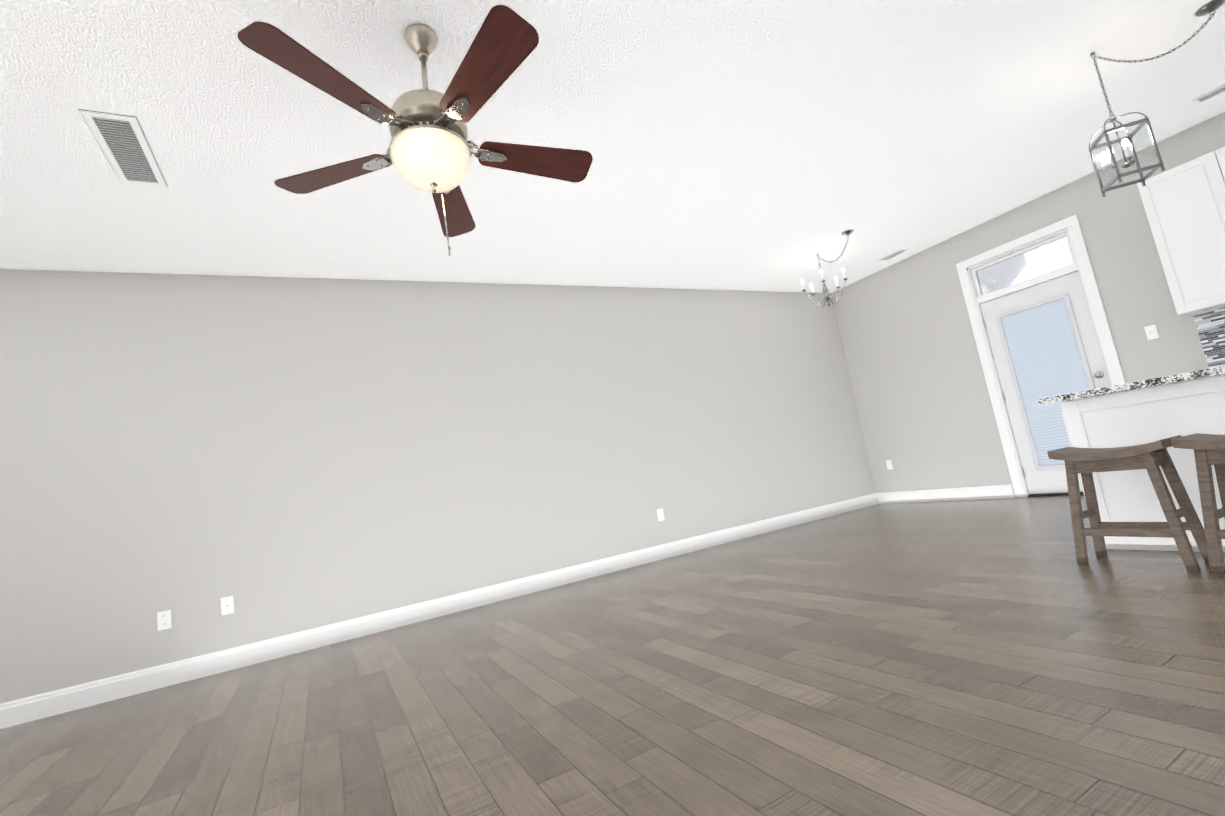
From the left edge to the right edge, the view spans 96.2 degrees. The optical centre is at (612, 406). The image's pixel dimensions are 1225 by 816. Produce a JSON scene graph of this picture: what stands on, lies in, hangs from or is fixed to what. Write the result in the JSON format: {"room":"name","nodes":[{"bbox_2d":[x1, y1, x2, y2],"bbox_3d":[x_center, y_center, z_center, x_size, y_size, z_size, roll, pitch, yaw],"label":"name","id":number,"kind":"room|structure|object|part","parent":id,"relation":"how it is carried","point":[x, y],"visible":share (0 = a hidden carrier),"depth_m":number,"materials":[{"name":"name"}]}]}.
{"room":"living room","nodes":[
{"label":"living room","id":0,"kind":"room"},
{"bbox_2d":[0,269,875,703],"bbox_3d":[-0.783,0.230,5.215,9.400,2.880,0.150,-5,-9,-29],"label":"wall","id":1,"kind":"structure","parent":0,"point":[274,457],"depth_m":4.42,"materials":[{"name":"grey paint"}]},
{"bbox_2d":[157,610,171,630],"bbox_3d":[-3.001,1.432,3.681,0.072,0.118,0.009,-5,-9,-29],"label":"electrical outlet","id":2,"kind":"object","parent":1,"relation":"attached to","point":[163,619],"visible":1,"depth_m":3.68,"materials":[{"name":"white plastic"}]},
{"bbox_2d":[221,596,233,614],"bbox_3d":[-2.696,1.394,3.849,0.072,0.118,0.014,-5,-9,-29],"label":"outlet","id":3,"kind":"object","parent":1,"relation":"attached to","point":[227,605],"visible":1,"depth_m":3.85,"materials":[{"name":"white plastic"}]},
{"bbox_2d":[0,493,879,728],"bbox_3d":[-0.524,1.554,4.963,9.100,0.140,0.016,-5,-9,-29],"label":"baseboard","id":4,"kind":"structure","parent":1,"relation":"attached to","point":[40,706],"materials":[{"name":"white wood"}]},
{"bbox_2d":[657,508,664,520],"bbox_3d":[0.491,1.105,5.604,0.072,0.118,0.009,-5,-9,-29],"label":"electrical outlet","id":5,"kind":"object","parent":1,"relation":"attached to","point":[660,514],"visible":1,"depth_m":5.60,"materials":[{"name":"white plastic"}]},
{"bbox_2d":[0,495,1224,815],"bbox_3d":[1.169,0.972,1.789,9.400,0.100,7.600,-5,-9,-29],"label":"floor","id":6,"kind":"structure","parent":0,"point":[994,657],"depth_m":2.15,"materials":[{"name":"brown wood"}]},
{"bbox_2d":[1047,435,1208,570],"bbox_3d":[2.684,0.500,2.869,0.234,0.619,0.490,-6,-8,-26],"label":"stool","id":7,"kind":"object","parent":6,"relation":"on","point":[1151,458],"visible":0.98,"depth_m":2.79,"materials":[{"name":"brown wood"}]},
{"bbox_2d":[1038,366,1224,551],"bbox_3d":[3.316,0.257,2.981,0.810,0.920,1.220,-5,-9,-29],"label":"kitchen island","id":8,"kind":"object","parent":6,"relation":"on","point":[1149,410],"visible":0.69,"depth_m":3.02,"materials":[{"name":"white wood"}]},
{"bbox_2d":[1171,433,1224,572],"bbox_3d":[2.877,0.402,2.377,0.234,0.619,0.490,-6,-8,-21],"label":"stool","id":9,"kind":"object","parent":6,"relation":"on","point":[1209,450],"visible":1,"depth_m":2.51,"materials":[{"name":"brown wood"}]},
{"bbox_2d":[0,0,1224,292],"bbox_3d":[0.689,-1.943,2.180,9.400,0.100,7.600,-5,-9,-29],"label":"ceiling","id":10,"kind":"structure","parent":0,"point":[758,144],"depth_m":3.28,"materials":[{"name":"white paint"}]},
{"bbox_2d":[79,109,167,186],"bbox_3d":[-2.457,-1.286,2.789,0.203,0.011,0.608,-5,-9,-29],"label":"ceiling vent","id":11,"kind":"object","parent":10,"relation":"in","point":[122,141],"visible":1,"depth_m":2.75,"materials":[{"name":"grey metal"}]},
{"bbox_2d":[237,5,592,255],"bbox_3d":[-0.722,-1.123,2.309,1.350,1.023,1.385,-2,-13,-28],"label":"ceiling fan","id":12,"kind":"object","parent":10,"relation":"hanging from","point":[429,148],"visible":1,"depth_m":2.16,"materials":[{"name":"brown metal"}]},
{"bbox_3d":[-0.990,-1.133,1.904,0.178,0.006,0.520,2,-5,31],"label":"blade","id":13,"kind":"part","parent":12,"relation":"part of","materials":[{"name":"brown wood"}]},
{"bbox_3d":[-1.198,-1.007,2.380,0.520,0.006,0.178,-10,2,11],"label":"blade","id":14,"kind":"part","parent":12,"relation":"part of","materials":[{"name":"brown wood"}]},
{"bbox_3d":[-0.800,-0.992,2.736,0.178,0.006,0.520,-21,-10,-9],"label":"blade","id":15,"kind":"part","parent":12,"relation":"part of","materials":[{"name":"brown wood"}]},
{"bbox_3d":[-0.463,-1.196,1.966,0.178,0.006,0.520,19,-26,-37],"label":"blade","id":16,"kind":"part","parent":12,"relation":"part of","materials":[{"name":"brown wood"}]},
{"label":"blade","id":17,"kind":"part","parent":12,"relation":"part of","materials":[{"name":"brown wood"}]},
{"bbox_2d":[800,229,853,307],"bbox_3d":[2.357,-1.385,5.774,0.458,0.585,0.804,-5,-9,-29],"label":"dining chandelier","id":18,"kind":"object","parent":10,"relation":"hanging from","point":[827,297],"visible":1,"depth_m":5.86,"materials":[{"name":"silver metal"}]},
{"bbox_2d":[879,249,906,260],"bbox_3d":[3.248,-1.747,6.364,0.128,0.009,0.288,-5,-9,-29],"label":"ceiling vent","id":19,"kind":"object","parent":10,"relation":"in","point":[895,254],"visible":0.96,"depth_m":6.36,"materials":[{"name":"grey metal"}]},
{"bbox_2d":[1088,0,1224,196],"bbox_3d":[3.133,-1.736,3.129,0.678,0.844,0.216,-12,-8,22],"label":"pendant lantern","id":20,"kind":"object","parent":10,"relation":"hanging from","point":[1209,8],"visible":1,"depth_m":3.15,"materials":[{"name":"silver metal"}]},
{"bbox_3d":[2.964,-1.448,3.184,0.265,0.255,0.265,-5,-9,-29],"label":"glass","id":21,"kind":"part","parent":20,"relation":"part of","materials":[{"name":"clear glass"}]},
{"bbox_2d":[1192,84,1224,103],"bbox_3d":[4.357,-2.263,3.878,0.138,0.010,0.358,-5,-9,-29],"label":"ceiling vent","id":22,"kind":"object","parent":10,"relation":"in","point":[1210,95],"visible":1,"depth_m":3.96,"materials":[{"name":"grey metal"}]},
{"bbox_2d":[831,111,1224,497],"bbox_3d":[4.968,-0.853,4.206,0.150,2.880,7.300,-5,-9,-29],"label":"wall","id":23,"kind":"structure","parent":0,"point":[923,400],"depth_m":6.09,"materials":[{"name":"grey paint"}]},
{"bbox_2d":[886,460,892,469],"bbox_3d":[3.505,0.740,6.964,0.009,0.118,0.072,-5,-9,-29],"label":"electrical outlet","id":24,"kind":"object","parent":23,"relation":"attached to","point":[889,464],"visible":1,"depth_m":6.96,"materials":[{"name":"white plastic"}]},
{"bbox_2d":[876,484,1014,503],"bbox_3d":[3.820,1.036,6.435,0.016,0.140,1.595,-5,-9,-29],"label":"baseboard","id":25,"kind":"structure","parent":23,"relation":"attached to","point":[994,491],"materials":[{"name":"white wood"}]},
{"bbox_2d":[976,236,1072,294],"bbox_3d":[4.148,-1.403,5.572,0.006,0.280,0.830,-5,-9,-29],"label":"window","id":26,"kind":"structure","parent":23,"relation":"in","point":[1047,257],"depth_m":5.54,"materials":[{"name":"white"}]},
{"bbox_2d":[956,214,1125,497],"bbox_3d":[4.316,-0.422,5.443,0.170,2.572,1.114,-5,-9,-29],"label":"door frame","id":27,"kind":"structure","parent":23,"relation":"attached to","point":[975,298],"depth_m":5.62,"materials":[{"name":"white wood"}]},
{"bbox_2d":[980,271,1111,493],"bbox_3d":[4.316,-0.183,5.392,0.107,2.048,0.901,-5,-9,-29],"label":"exterior door","id":28,"kind":"structure","parent":23,"relation":"in","point":[1043,340],"depth_m":5.46,"materials":[{"name":"white wood"}]},
{"bbox_2d":[1144,325,1158,339],"bbox_3d":[4.619,-0.635,4.711,0.010,0.118,0.072,-5,-9,-29],"label":"light switch","id":29,"kind":"object","parent":23,"relation":"attached to","point":[1151,331],"visible":1,"depth_m":4.71,"materials":[{"name":"white plastic"}]},
{"bbox_2d":[1137,146,1224,314],"bbox_3d":[4.734,-1.384,3.998,0.373,1.120,1.090,-5,-9,-29],"label":"upper cabinet","id":30,"kind":"object","parent":23,"relation":"attached to","point":[1184,205],"visible":0.98,"depth_m":4.22,"materials":[{"name":"white wood"}]},
{"bbox_2d":[1193,307,1224,367],"bbox_3d":[5.695,-0.892,2.710,0.008,0.489,4.018,-5,-9,-29],"label":"backsplash","id":31,"kind":"structure","parent":23,"relation":"attached to","point":[1210,326],"depth_m":4.39,"materials":[{"name":"tile"}]}
]}

